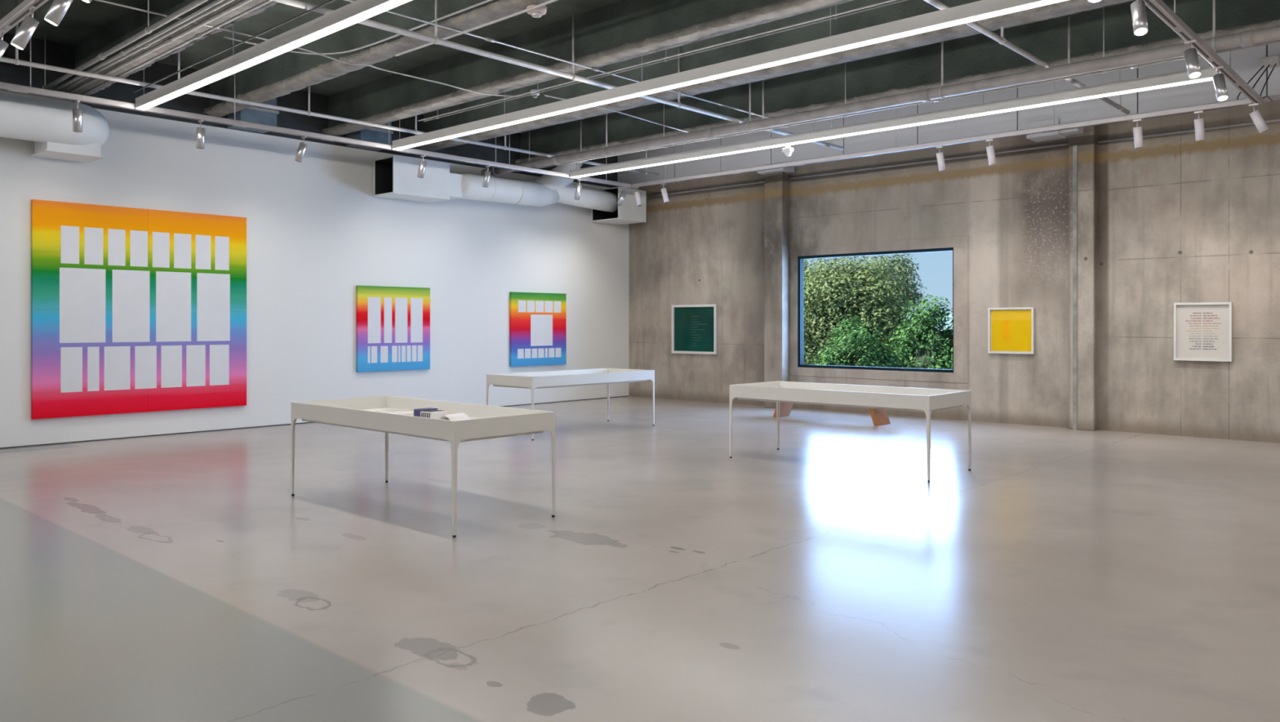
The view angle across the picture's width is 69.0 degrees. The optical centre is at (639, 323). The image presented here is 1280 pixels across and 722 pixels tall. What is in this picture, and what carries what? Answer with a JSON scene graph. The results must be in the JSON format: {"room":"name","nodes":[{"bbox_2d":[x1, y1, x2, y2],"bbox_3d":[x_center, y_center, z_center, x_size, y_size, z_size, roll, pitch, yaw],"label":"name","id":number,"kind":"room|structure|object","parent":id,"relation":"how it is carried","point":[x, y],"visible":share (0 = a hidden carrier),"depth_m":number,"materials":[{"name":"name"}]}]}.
{"room":"museum","nodes":[
{"label":"museum","id":0,"kind":"room"},
{"bbox_2d":[0,107,628,447],"bbox_3d":[-7.929,-0.675,12.450,0.300,4.550,23.200,0,0,43],"label":"wall","id":1,"kind":"structure","parent":0,"point":[317,230],"depth_m":15.19,"materials":[{"name":"white paint"}]},
{"bbox_2d":[0,89,109,162],"bbox_3d":[-11.079,-2.536,8.151,0.832,0.692,11.805,0,0,43],"label":"duct","id":2,"kind":"object","parent":1,"relation":"attached to","point":[47,122],"visible":0.94,"depth_m":11.73,"materials":[{"name":"white metal"}]},
{"bbox_2d":[31,199,246,418],"bbox_3d":[-6.988,-0.190,13.208,0.052,2.870,2.830,0,0,43],"label":"painting","id":3,"kind":"object","parent":1,"relation":"attached to","point":[133,309],"visible":1,"depth_m":13.05,"materials":[{"name":"paint"}]},
{"bbox_2d":[226,97,279,133],"bbox_3d":[-5.879,-3.230,14.125,0.485,0.540,0.600,0,0,43],"label":"stub","id":4,"kind":"object","parent":1,"relation":"attached to","point":[256,114],"visible":0.32,"depth_m":14.01,"materials":[{"name":"grey paint"}]},
{"bbox_2d":[0,32,620,187],"bbox_3d":[-7.936,-3.350,12.457,0.280,0.800,23.200,0,0,43],"label":"trim","id":5,"kind":"structure","parent":1,"relation":"attached to","point":[59,55],"depth_m":13.72,"materials":[{"name":"grey metal"}]},
{"bbox_2d":[0,395,628,448],"bbox_3d":[-7.857,1.593,12.302,0.006,0.014,22.480,0,0,43],"label":"baseboard","id":6,"kind":"structure","parent":1,"relation":"attached to","point":[628,395],"depth_m":13.68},
{"bbox_2d":[346,121,393,151],"bbox_3d":[-4.533,-3.230,15.591,0.485,0.540,0.620,0,0,43],"label":"stub","id":7,"kind":"object","parent":1,"relation":"attached to","point":[374,134],"visible":0.32,"depth_m":15.46,"materials":[{"name":"grey paint"}]},
{"bbox_2d":[355,284,430,372],"bbox_3d":[-4.266,0.083,16.174,0.052,1.455,1.440,0,0,43],"label":"painting","id":8,"kind":"object","parent":1,"relation":"attached to","point":[393,323],"visible":1,"depth_m":16.11,"materials":[{"name":"paint"}]},
{"bbox_2d":[373,155,449,202],"bbox_3d":[-3.936,-2.485,16.067,0.630,0.630,1.130,0,0,43],"label":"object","id":9,"kind":"object","parent":1,"relation":"attached to","point":[394,176],"visible":0.94,"depth_m":15.90,"materials":[{"name":"white metal"}]},
{"bbox_2d":[449,162,617,212],"bbox_3d":[-2.047,-2.880,17.931,4.200,1.260,0.649,0,0,-42],"label":"duct","id":10,"kind":"object","parent":9,"relation":"attached to","point":[546,189],"visible":0.79,"depth_m":17.79,"materials":[{"name":"white metal"}]},
{"bbox_2d":[509,291,566,366],"bbox_3d":[-2.024,0.105,18.616,0.052,1.450,1.450,0,0,43],"label":"painting","id":11,"kind":"object","parent":1,"relation":"attached to","point":[537,320],"visible":1,"depth_m":18.56,"materials":[{"name":"paint"}]},
{"bbox_2d":[591,186,646,224],"bbox_3d":[-0.451,-2.490,19.731,0.810,0.660,0.840,0,0,43],"label":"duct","id":12,"kind":"object","parent":1,"relation":"attached to","point":[628,212],"visible":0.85,"depth_m":19.55,"materials":[{"name":"white metal"}]},
{"bbox_2d":[0,0,1136,133],"bbox_3d":[0.838,-3.875,4.403,24.100,0.250,23.200,0,0,43],"label":"ceiling","id":13,"kind":"structure","parent":0,"point":[82,19],"depth_m":11.88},
{"bbox_2d":[0,0,48,36],"bbox_3d":[-3.855,-3.224,6.729,10.400,1.053,0.084,0,0,43],"label":"track","id":14,"kind":"object","parent":13,"relation":"hanging from","point":[18,14],"visible":1,"depth_m":8.16,"materials":[{"name":"metal"}]},
{"bbox_2d":[0,29,8,58],"bbox_3d":[-5.920,-2.516,8.549,0.207,0.366,0.104,0,0,-35],"label":"spotlight","id":15,"kind":"object","parent":14,"relation":"hanging from","point":[3,45],"visible":1,"depth_m":8.55,"materials":[{"name":"metal"}]},
{"bbox_2d":[10,5,39,49],"bbox_3d":[-5.235,-2.517,7.926,0.209,0.365,0.103,0,0,-20],"label":"spotlight","id":16,"kind":"object","parent":14,"relation":"hanging from","point":[27,28],"visible":1,"depth_m":7.89,"materials":[{"name":"metal"}]},
{"bbox_2d":[44,0,72,26],"bbox_3d":[-4.546,-2.517,7.294,0.213,0.364,0.104,0,0,-16],"label":"spotlight","id":17,"kind":"object","parent":14,"relation":"hanging from","point":[55,13],"visible":1,"depth_m":7.25,"materials":[{"name":"metal"}]},
{"bbox_2d":[41,0,208,88],"bbox_3d":[0.737,-3.373,4.278,23.480,0.755,0.070,0,0,43],"label":"conduit","id":18,"kind":"object","parent":13,"relation":"hanging from","point":[148,29],"visible":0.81,"depth_m":9.88,"materials":[{"name":"grey metal"}]},
{"bbox_2d":[67,0,277,95],"bbox_3d":[1.084,-3.419,4.671,23.500,0.703,0.393,0,0,43],"label":"ceiling beam","id":19,"kind":"structure","parent":13,"relation":"attached to","point":[135,21],"depth_m":10.93,"materials":[{"name":"grey metal"}]},
{"bbox_2d":[96,0,530,97],"bbox_3d":[-4.136,-3.066,9.815,0.458,0.076,7.449,0,0,43],"label":"conduit","id":20,"kind":"object","parent":19,"relation":"attached to","point":[103,1],"visible":0.85,"depth_m":10.62,"materials":[{"name":"grey metal"}]},
{"bbox_2d":[530,88,539,97],"bbox_3d":[-1.391,-3.042,12.340,0.124,0.095,0.124,0,0,43],"label":"smoke detector","id":21,"kind":"object","parent":20,"relation":"attached to","point":[535,95],"visible":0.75,"depth_m":12.31,"materials":[{"name":"white plastic"}]},
{"bbox_2d":[135,0,411,110],"bbox_3d":[-2.479,-3.224,8.235,10.388,1.047,0.112,0,0,43],"label":"linear light","id":22,"kind":"object","parent":13,"relation":"hanging from","point":[356,11],"visible":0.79,"depth_m":9.27,"materials":[{"name":"plastic"}]},
{"bbox_2d":[0,13,631,187],"bbox_3d":[-7.226,-3.224,10.820,0.084,1.053,20.750,0,0,43],"label":"track","id":23,"kind":"object","parent":13,"relation":"hanging from","point":[3,86],"visible":0.89,"depth_m":13.12,"materials":[{"name":"metal"}]},
{"bbox_2d":[72,99,83,132],"bbox_3d":[-6.817,-2.511,11.289,0.104,0.376,0.138,0,0,-25],"label":"spotlight","id":24,"kind":"object","parent":23,"relation":"hanging from","point":[77,113],"visible":1,"depth_m":11.25,"materials":[{"name":"metal"}]},
{"bbox_2d":[195,119,204,148],"bbox_3d":[-5.832,-2.511,12.362,0.135,0.375,0.109,0,0,43],"label":"spotlight","id":25,"kind":"object","parent":23,"relation":"hanging from","point":[200,139],"visible":1,"depth_m":12.32,"materials":[{"name":"metal"}]},
{"bbox_2d":[294,135,307,162],"bbox_3d":[-4.885,-2.513,13.418,0.183,0.372,0.103,0,0,1],"label":"spotlight","id":26,"kind":"object","parent":23,"relation":"hanging from","point":[302,147],"visible":1,"depth_m":13.38,"materials":[{"name":"metal"}]},
{"bbox_2d":[417,155,426,177],"bbox_3d":[-3.495,-2.516,14.922,0.159,0.365,0.104,0,0,21],"label":"spotlight","id":27,"kind":"object","parent":23,"relation":"hanging from","point":[422,165],"visible":1,"depth_m":14.88,"materials":[{"name":"metal"}]},
{"bbox_2d":[481,164,491,187],"bbox_3d":[-2.618,-2.511,15.878,0.160,0.375,0.103,0,0,16],"label":"spotlight","id":28,"kind":"object","parent":23,"relation":"hanging from","point":[487,174],"visible":1,"depth_m":15.84,"materials":[{"name":"metal"}]},
{"bbox_2d":[573,179,582,199],"bbox_3d":[-1.157,-2.511,17.470,0.160,0.375,0.103,0,0,16],"label":"spotlight","id":29,"kind":"object","parent":23,"relation":"hanging from","point":[577,195],"visible":1,"depth_m":17.43,"materials":[{"name":"metal"}]},
{"bbox_2d":[617,186,626,205],"bbox_3d":[-0.360,-2.514,18.355,0.195,0.370,0.104,0,0,3],"label":"spotlight","id":30,"kind":"object","parent":23,"relation":"hanging from","point":[622,196],"visible":1,"depth_m":18.31,"materials":[{"name":"metal"}]},
{"bbox_2d":[0,0,658,176],"bbox_3d":[-6.821,-3.333,10.700,0.074,0.834,21.120,0,0,43],"label":"pipe","id":31,"kind":"object","parent":13,"relation":"hanging from","point":[16,61],"visible":0.74,"depth_m":12.64,"materials":[{"name":"grey metal"}]},
{"bbox_2d":[202,0,549,116],"bbox_3d":[2.292,-3.420,5.987,23.500,0.699,0.409,0,0,43],"label":"ceiling beam","id":32,"kind":"structure","parent":13,"relation":"attached to","point":[284,73],"depth_m":11.18,"materials":[{"name":"grey metal"}]},
{"bbox_2d":[395,0,557,56],"bbox_3d":[0.565,-3.055,7.506,9.100,0.037,0.069,0,0,43],"label":"conduit","id":33,"kind":"object","parent":32,"relation":"attached to","point":[549,1],"visible":0.89,"depth_m":9.50,"materials":[{"name":"grey metal"}]},
{"bbox_2d":[526,4,546,17],"bbox_3d":[-1.013,-3.053,9.115,0.200,0.095,0.200,0,0,43],"label":"smoke detector","id":34,"kind":"object","parent":32,"relation":"attached to","point":[537,12],"visible":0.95,"depth_m":9.07,"materials":[{"name":"plastic"}]},
{"bbox_2d":[271,0,844,150],"bbox_3d":[-3.772,-3.331,7.921,0.081,0.838,21.150,0,0,43],"label":"track","id":35,"kind":"object","parent":13,"relation":"hanging from","point":[297,3],"visible":0.79,"depth_m":10.52,"materials":[{"name":"white metal"}]},
{"bbox_2d":[133,0,335,93],"bbox_3d":[-1.761,-2.890,7.413,12.400,0.020,0.020,0,0,43],"label":"cable","id":36,"kind":"object","parent":35,"relation":"hanging from","point":[330,1],"visible":1,"depth_m":9.55,"materials":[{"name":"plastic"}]},
{"bbox_2d":[417,0,895,120],"bbox_3d":[1.016,-3.000,9.846,11.600,0.018,0.018,0,0,42],"label":"conduit","id":37,"kind":"object","parent":35,"relation":"on","point":[888,1],"visible":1,"depth_m":10.28,"materials":[{"name":"grey metal"}]},
{"bbox_2d":[321,0,853,135],"bbox_3d":[3.590,-3.423,7.400,23.500,0.695,0.403,0,0,43],"label":"ceiling beam","id":38,"kind":"structure","parent":13,"relation":"attached to","point":[622,30],"depth_m":11.47,"materials":[{"name":"white metal"}]},
{"bbox_2d":[345,0,768,118],"bbox_3d":[-4.207,-3.085,7.336,0.040,0.040,19.100,0,0,43],"label":"conduit","id":39,"kind":"object","parent":38,"relation":"attached to","point":[486,38],"visible":0.74,"depth_m":10.65,"materials":[{"name":"grey metal"}]},
{"bbox_2d":[422,0,906,121],"bbox_3d":[1.073,-3.369,9.909,11.600,0.761,0.032,0,0,42],"label":"conduit","id":40,"kind":"object","parent":13,"relation":"hanging from","point":[900,1],"visible":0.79,"depth_m":10.31,"materials":[{"name":"grey metal"}]},
{"bbox_2d":[391,0,1066,150],"bbox_3d":[0.023,-3.224,10.961,10.388,1.047,0.112,0,0,43],"label":"linear light","id":41,"kind":"object","parent":13,"relation":"hanging from","point":[982,9],"visible":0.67,"depth_m":9.81,"materials":[{"name":"plastic"}]},
{"bbox_2d":[417,0,1133,151],"bbox_3d":[4.824,-3.424,8.746,23.500,0.691,0.436,0,0,43],"label":"ceiling beam","id":42,"kind":"structure","parent":13,"relation":"attached to","point":[908,8],"depth_m":11.86,"materials":[{"name":"white metal"}]},
{"bbox_2d":[544,94,689,132],"bbox_3d":[-0.170,-3.033,13.582,0.079,0.043,3.241,0,0,41],"label":"conduit","id":43,"kind":"object","parent":42,"relation":"attached to","point":[544,95],"visible":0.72,"depth_m":13.57,"materials":[{"name":"grey metal"}]},
{"bbox_2d":[480,0,1279,175],"bbox_3d":[5.691,-3.262,9.653,23.450,0.976,0.154,0,0,43],"label":"track","id":44,"kind":"object","parent":13,"relation":"hanging from","point":[1249,37],"visible":0.91,"depth_m":11.46,"materials":[{"name":"white metal"}]},
{"bbox_2d":[515,0,1279,163],"bbox_3d":[6.358,-3.432,10.416,23.500,0.675,0.511,0,0,43],"label":"ceiling beam","id":45,"kind":"structure","parent":13,"relation":"attached to","point":[979,57],"depth_m":12.61,"materials":[{"name":"white metal"}]},
{"bbox_2d":[569,62,1220,177],"bbox_3d":[2.566,-2.898,13.730,10.388,0.397,0.112,0,0,43],"label":"linear light","id":46,"kind":"object","parent":45,"relation":"hanging from","point":[1180,77],"visible":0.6,"depth_m":12.47,"materials":[{"name":"plastic"}]},
{"bbox_2d":[782,144,793,156],"bbox_3d":[2.230,-2.613,14.038,0.150,0.170,0.100,0,0,43],"label":"sensor","id":47,"kind":"object","parent":46,"relation":"hanging from","point":[788,150],"visible":1,"depth_m":14.00,"materials":[{"name":"white plastic"}]},
{"bbox_2d":[516,6,1279,172],"bbox_3d":[2.226,-3.292,13.309,12.300,0.916,0.052,0,0,43],"label":"conduit","id":48,"kind":"object","parent":13,"relation":"hanging from","point":[1277,41],"visible":0.59,"depth_m":11.80,"materials":[{"name":"grey metal"}]},
{"bbox_2d":[630,80,1253,187],"bbox_3d":[3.673,-3.224,14.967,10.450,1.053,0.084,0,0,43],"label":"track","id":49,"kind":"object","parent":13,"relation":"hanging from","point":[1246,101],"visible":0.84,"depth_m":13.78,"materials":[{"name":"metal"}]},
{"bbox_2d":[634,186,642,205],"bbox_3d":[-0.036,-2.512,18.389,0.165,0.375,0.103,0,0,18],"label":"spotlight","id":50,"kind":"object","parent":49,"relation":"hanging from","point":[638,201],"visible":1,"depth_m":18.34,"materials":[{"name":"metal"}]},
{"bbox_2d":[661,182,669,203],"bbox_3d":[0.482,-2.512,17.918,0.166,0.375,0.103,0,0,14],"label":"spotlight","id":51,"kind":"object","parent":49,"relation":"hanging from","point":[664,191],"visible":1,"depth_m":17.88,"materials":[{"name":"metal"}]},
{"bbox_2d":[936,145,946,171],"bbox_3d":[4.581,-2.511,14.169,0.159,0.375,0.103,0,0,-21],"label":"spotlight","id":52,"kind":"object","parent":49,"relation":"hanging from","point":[940,159],"visible":1,"depth_m":14.13,"materials":[{"name":"metal"}]},
{"bbox_2d":[986,138,996,164],"bbox_3d":[5.149,-2.511,13.649,0.159,0.375,0.103,0,0,-21],"label":"spotlight","id":53,"kind":"object","parent":49,"relation":"hanging from","point":[990,149],"visible":1,"depth_m":13.61,"materials":[{"name":"metal"}]},
{"bbox_2d":[1133,119,1143,148],"bbox_3d":[6.590,-2.511,12.317,0.144,0.376,0.104,0,0,-33],"label":"spotlight","id":54,"kind":"object","parent":49,"relation":"hanging from","point":[1137,131],"visible":1,"depth_m":12.28,"materials":[{"name":"metal"}]},
{"bbox_2d":[1194,110,1204,141],"bbox_3d":[7.113,-2.511,11.837,0.144,0.376,0.104,0,0,-33],"label":"spotlight","id":55,"kind":"object","parent":49,"relation":"hanging from","point":[1198,123],"visible":1,"depth_m":11.80,"materials":[{"name":"metal"}]},
{"bbox_2d":[924,0,1129,114],"bbox_3d":[-0.480,-3.332,5.104,0.077,0.836,21.450,0,0,43],"label":"pipe","id":56,"kind":"object","parent":13,"relation":"hanging from","point":[936,3],"visible":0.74,"depth_m":10.17,"materials":[{"name":"grey metal"}]},
{"bbox_2d":[223,0,492,54],"bbox_3d":[-0.073,-3.130,7.659,10.188,0.022,1.149,0,0,36],"label":"conduit","id":57,"kind":"object","parent":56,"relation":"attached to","point":[485,1],"visible":0.79,"depth_m":10.21,"materials":[{"name":"grey metal"}]},
{"bbox_2d":[1142,0,1262,104],"bbox_3d":[2.691,-3.224,6.096,0.084,1.053,14.600,0,0,43],"label":"track","id":58,"kind":"object","parent":13,"relation":"hanging from","point":[1160,8],"visible":1,"depth_m":9.11,"materials":[{"name":"metal"}]},
{"bbox_2d":[1088,0,1100,2],"bbox_3d":[3.287,-2.512,6.726,0.104,0.374,0.170,0,0,21],"label":"spotlight","id":59,"kind":"object","parent":58,"relation":"hanging from","point":[1091,1],"visible":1,"depth_m":6.72,"materials":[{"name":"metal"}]},
{"bbox_2d":[1130,0,1148,35],"bbox_3d":[4.037,-2.514,7.529,0.103,0.370,0.193,0,0,15],"label":"spotlight","id":60,"kind":"object","parent":58,"relation":"hanging from","point":[1140,23],"visible":1,"depth_m":7.49,"materials":[{"name":"metal"}]},
{"bbox_2d":[1183,39,1201,78],"bbox_3d":[5.242,-2.514,8.834,0.104,0.370,0.192,0,0,6],"label":"spotlight","id":61,"kind":"object","parent":58,"relation":"hanging from","point":[1193,65],"visible":1,"depth_m":8.80,"materials":[{"name":"metal"}]},
{"bbox_2d":[1212,65,1228,101],"bbox_3d":[6.066,-2.514,9.732,0.104,0.370,0.192,0,0,6],"label":"spotlight","id":62,"kind":"object","parent":58,"relation":"hanging from","point":[1220,88],"visible":1,"depth_m":9.70,"materials":[{"name":"metal"}]},
{"bbox_2d":[1248,102,1268,133],"bbox_3d":[7.582,-2.516,11.411,0.212,0.366,0.103,0,0,17],"label":"spotlight","id":63,"kind":"object","parent":58,"relation":"attached to","point":[1255,116],"visible":1,"depth_m":11.37,"materials":[{"name":"metal"}]},
{"bbox_2d":[0,395,1279,721],"bbox_3d":[0.838,1.725,4.403,24.100,0.250,23.200,0,0,43],"label":"floor","id":64,"kind":"structure","parent":0,"point":[1066,575],"depth_m":5.99,"materials":[{"name":"concrete"}]},
{"bbox_2d":[291,395,555,537],"bbox_3d":[-1.975,1.164,8.193,2.521,0.872,1.022,0,0,43],"label":"display table","id":65,"kind":"object","parent":64,"relation":"on","point":[486,421],"visible":0.94,"depth_m":7.71,"materials":[{"name":"white metal"}]},
{"bbox_2d":[374,408,409,412],"bbox_3d":[-2.389,0.843,9.021,0.300,0.003,0.210,0,0,31],"label":"paper sheet","id":66,"kind":"object","parent":65,"relation":"on","point":[388,410],"visible":1,"depth_m":8.99,"materials":[{"name":"white paper"}]},
{"bbox_2d":[397,412,413,415],"bbox_3d":[-2.119,0.843,8.678,0.210,0.003,0.300,0,0,-39],"label":"paper sheet","id":67,"kind":"object","parent":65,"relation":"on","point":[411,413],"visible":0.44,"depth_m":8.67,"materials":[{"name":"white paper"}]},
{"bbox_2d":[291,395,555,439],"bbox_3d":[-1.975,0.800,8.193,2.520,0.145,1.020,0,0,43],"label":"tray","id":68,"kind":"object","parent":65,"relation":"on","point":[486,421],"depth_m":7.77,"materials":[{"name":"white wood"}]},
{"bbox_2d":[413,407,437,416],"bbox_3d":[-1.851,0.788,8.052,0.113,0.111,0.180,0,0,36],"label":"booklet","id":69,"kind":"object","parent":65,"relation":"on","point":[416,411],"visible":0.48,"depth_m":7.99,"materials":[{"name":"paper"}]},
{"bbox_2d":[420,409,447,418],"bbox_3d":[-1.760,0.794,7.954,0.140,0.101,0.182,0,0,37],"label":"booklet","id":70,"kind":"object","parent":65,"relation":"on","point":[437,414],"visible":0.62,"depth_m":7.90,"materials":[{"name":"paper"}]},
{"bbox_2d":[439,412,470,420],"bbox_3d":[-1.567,0.800,7.832,0.260,0.087,0.260,0,0,25],"label":"paper sheet","id":71,"kind":"object","parent":65,"relation":"on","point":[457,416],"visible":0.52,"depth_m":7.81,"materials":[{"name":"white paper"}]},
{"bbox_2d":[486,368,654,439],"bbox_3d":[-0.998,1.164,14.056,1.022,0.872,2.521,0,0,43],"label":"display table","id":72,"kind":"object","parent":64,"relation":"on","point":[532,380],"visible":0.89,"depth_m":13.66,"materials":[{"name":"white metal"}]},
{"bbox_2d":[486,368,654,386],"bbox_3d":[-0.998,0.800,14.056,1.020,0.145,2.520,0,0,43],"label":"tray","id":73,"kind":"object","parent":72,"relation":"on","point":[564,378],"depth_m":13.66,"materials":[{"name":"white metal"}]},
{"bbox_2d":[773,401,890,425],"bbox_3d":[3.147,1.385,15.450,2.320,0.430,0.420,0,0,43],"label":"bench","id":74,"kind":"object","parent":64,"relation":"on","point":[879,416],"visible":0.32,"depth_m":14.88,"materials":[{"name":"orange wood"}]},
{"bbox_2d":[729,381,971,481],"bbox_3d":[2.340,1.164,10.639,2.521,0.872,1.022,0,0,43],"label":"display table","id":75,"kind":"object","parent":64,"relation":"on","point":[890,397],"visible":1,"depth_m":10.30,"materials":[{"name":"white metal"}]},
{"bbox_2d":[729,381,971,409],"bbox_3d":[2.340,0.800,10.639,2.520,0.145,1.020,0,0,43],"label":"tray","id":76,"kind":"object","parent":75,"relation":"on","point":[890,397],"depth_m":10.34,"materials":[{"name":"white metal"}]},
{"bbox_2d":[628,99,1279,443],"bbox_3d":[8.482,-1.075,12.508,23.800,5.350,0.400,0,0,43],"label":"wall","id":77,"kind":"structure","parent":0,"point":[1100,234],"depth_m":14.68,"materials":[{"name":"concrete"}]},
{"bbox_2d":[671,303,717,354],"bbox_3d":[1.121,0.110,19.306,1.180,1.020,0.051,0,0,43],"label":"framed print","id":78,"kind":"object","parent":77,"relation":"attached to","point":[694,326],"visible":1,"depth_m":19.30,"materials":[{"name":"green paper"}]},
{"bbox_2d":[797,247,953,373],"bbox_3d":[4.165,-0.230,16.657,3.070,2.100,0.125,0,0,43],"label":"window","id":79,"kind":"structure","parent":77,"relation":"in","point":[800,259],"depth_m":17.16,"materials":[{"name":"black metal"}]},
{"bbox_2d":[617,42,1279,183],"bbox_3d":[8.267,-3.300,12.481,23.464,0.900,0.430,0,0,43],"label":"ceiling beam","id":80,"kind":"structure","parent":77,"relation":"attached to","point":[1246,62],"depth_m":14.75,"materials":[{"name":"grey metal"}]},
{"bbox_2d":[987,306,1034,354],"bbox_3d":[5.931,0.107,14.890,0.720,0.735,0.051,0,0,43],"label":"framed print","id":81,"kind":"object","parent":77,"relation":"attached to","point":[1010,330],"visible":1,"depth_m":14.89,"materials":[{"name":"yellow paper"}]},
{"bbox_2d":[1173,302,1232,361],"bbox_3d":[7.902,0.110,13.082,0.710,0.820,0.051,0,0,43],"label":"framed print","id":82,"kind":"object","parent":77,"relation":"attached to","point":[1203,331],"visible":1,"depth_m":13.08,"materials":[{"name":"beige paper"}]},
{"bbox_2d":[1236,54,1279,99],"bbox_3d":[7.878,-3.128,11.911,0.382,0.703,1.015,0,0,43],"label":"junction box","id":83,"kind":"object","parent":77,"relation":"attached to","point":[1273,61],"visible":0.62,"depth_m":12.10,"materials":[{"name":"grey paint"}]},
{"bbox_3d":[9.571,-1.075,-3.681,0.300,5.350,22.500,0,0,43],"label":"wall","id":84,"kind":"structure","parent":0,"visible":0},
{"bbox_2d":[52,0,224,90],"bbox_3d":[0.798,-3.010,4.344,23.480,0.058,0.058,0,0,43],"label":"conduit","id":85,"kind":"object","parent":84,"relation":"attached to","point":[124,51],"visible":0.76,"depth_m":9.88,"materials":[{"name":"grey metal"}]},
{"bbox_2d":[57,0,234,91],"bbox_3d":[0.852,-3.030,4.403,23.480,0.066,0.066,0,0,43],"label":"conduit","id":86,"kind":"object","parent":84,"relation":"attached to","point":[224,2],"visible":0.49,"depth_m":9.90,"materials":[{"name":"grey metal"}]},
{"bbox_2d":[57,0,252,98],"bbox_3d":[0.913,-3.010,4.470,23.480,0.062,0.062,0,0,43],"label":"conduit","id":87,"kind":"object","parent":84,"relation":"attached to","point":[169,40],"visible":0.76,"depth_m":9.87,"materials":[{"name":"grey metal"}]},
{"bbox_2d":[71,0,271,101],"bbox_3d":[1.001,-3.000,4.565,23.480,0.046,0.046,0,0,43],"label":"conduit","id":88,"kind":"object","parent":84,"relation":"attached to","point":[199,35],"visible":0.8,"depth_m":9.85,"materials":[{"name":"grey metal"}]},
{"label":"outside","id":89,"kind":"structure","parent":0,"visible":0},
{"bbox_3d":[54.361,5.750,80.087,160.000,0.300,158.500,0,0,43],"label":"ground","id":90,"kind":"structure","parent":89,"visible":0},
{"bbox_2d":[804,258,816,289],"bbox_3d":[5.967,1.525,34.615,2.144,8.166,2.333,0,0,4],"label":"tree","id":91,"kind":"object","parent":90,"relation":"on","point":[805,262],"visible":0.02,"depth_m":34.46,"materials":[{"name":"green plant"}]},
{"bbox_2d":[804,350,819,364],"bbox_3d":[3.570,3.103,24.603,1.791,5.018,2.830,0,0,-31],"label":"tree","id":92,"kind":"object","parent":90,"relation":"on","point":[806,353],"visible":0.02,"depth_m":24.02,"materials":[{"name":"green plant"}]},
{"bbox_2d":[804,316,825,364],"bbox_3d":[4.160,2.597,27.413,3.420,6.030,3.023,0,0,34],"label":"tree","id":93,"kind":"object","parent":90,"relation":"on","point":[806,348],"visible":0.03,"depth_m":26.91,"materials":[{"name":"green plant"}]},
{"bbox_2d":[812,314,906,367],"bbox_3d":[5.920,2.674,25.558,2.896,5.877,2.438,0,0,32],"label":"tree","id":94,"kind":"object","parent":90,"relation":"on","point":[848,348],"visible":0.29,"depth_m":24.95,"materials":[{"name":"green plant"}]},
{"bbox_2d":[804,255,922,365],"bbox_3d":[6.234,1.613,28.828,5.361,7.992,4.452,0,0,27],"label":"tree","id":95,"kind":"object","parent":90,"relation":"on","point":[831,295],"visible":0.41,"depth_m":27.70,"materials":[{"name":"green plant"}]},
{"bbox_2d":[856,253,928,319],"bbox_3d":[8.104,1.355,31.045,2.662,8.505,2.742,0,0,-38],"label":"tree","id":96,"kind":"object","parent":90,"relation":"on","point":[904,266],"visible":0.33,"depth_m":30.57,"materials":[{"name":"green plant"}]},
{"bbox_2d":[887,294,952,368],"bbox_3d":[8.028,2.414,25.526,2.906,6.396,2.684,0,0,21],"label":"tree","id":97,"kind":"object","parent":90,"relation":"on","point":[930,347],"visible":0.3,"depth_m":25.07,"materials":[{"name":"green plant"}]},
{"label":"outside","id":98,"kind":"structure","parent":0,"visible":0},
{"bbox_2d":[906,313,952,336],"bbox_3d":[198.035,-0.546,266.180,480.000,12.291,30.000,0,0,43],"label":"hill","id":99,"kind":"structure","parent":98,"point":[950,316],"depth_m":327.97,"materials":[{"name":"white"}]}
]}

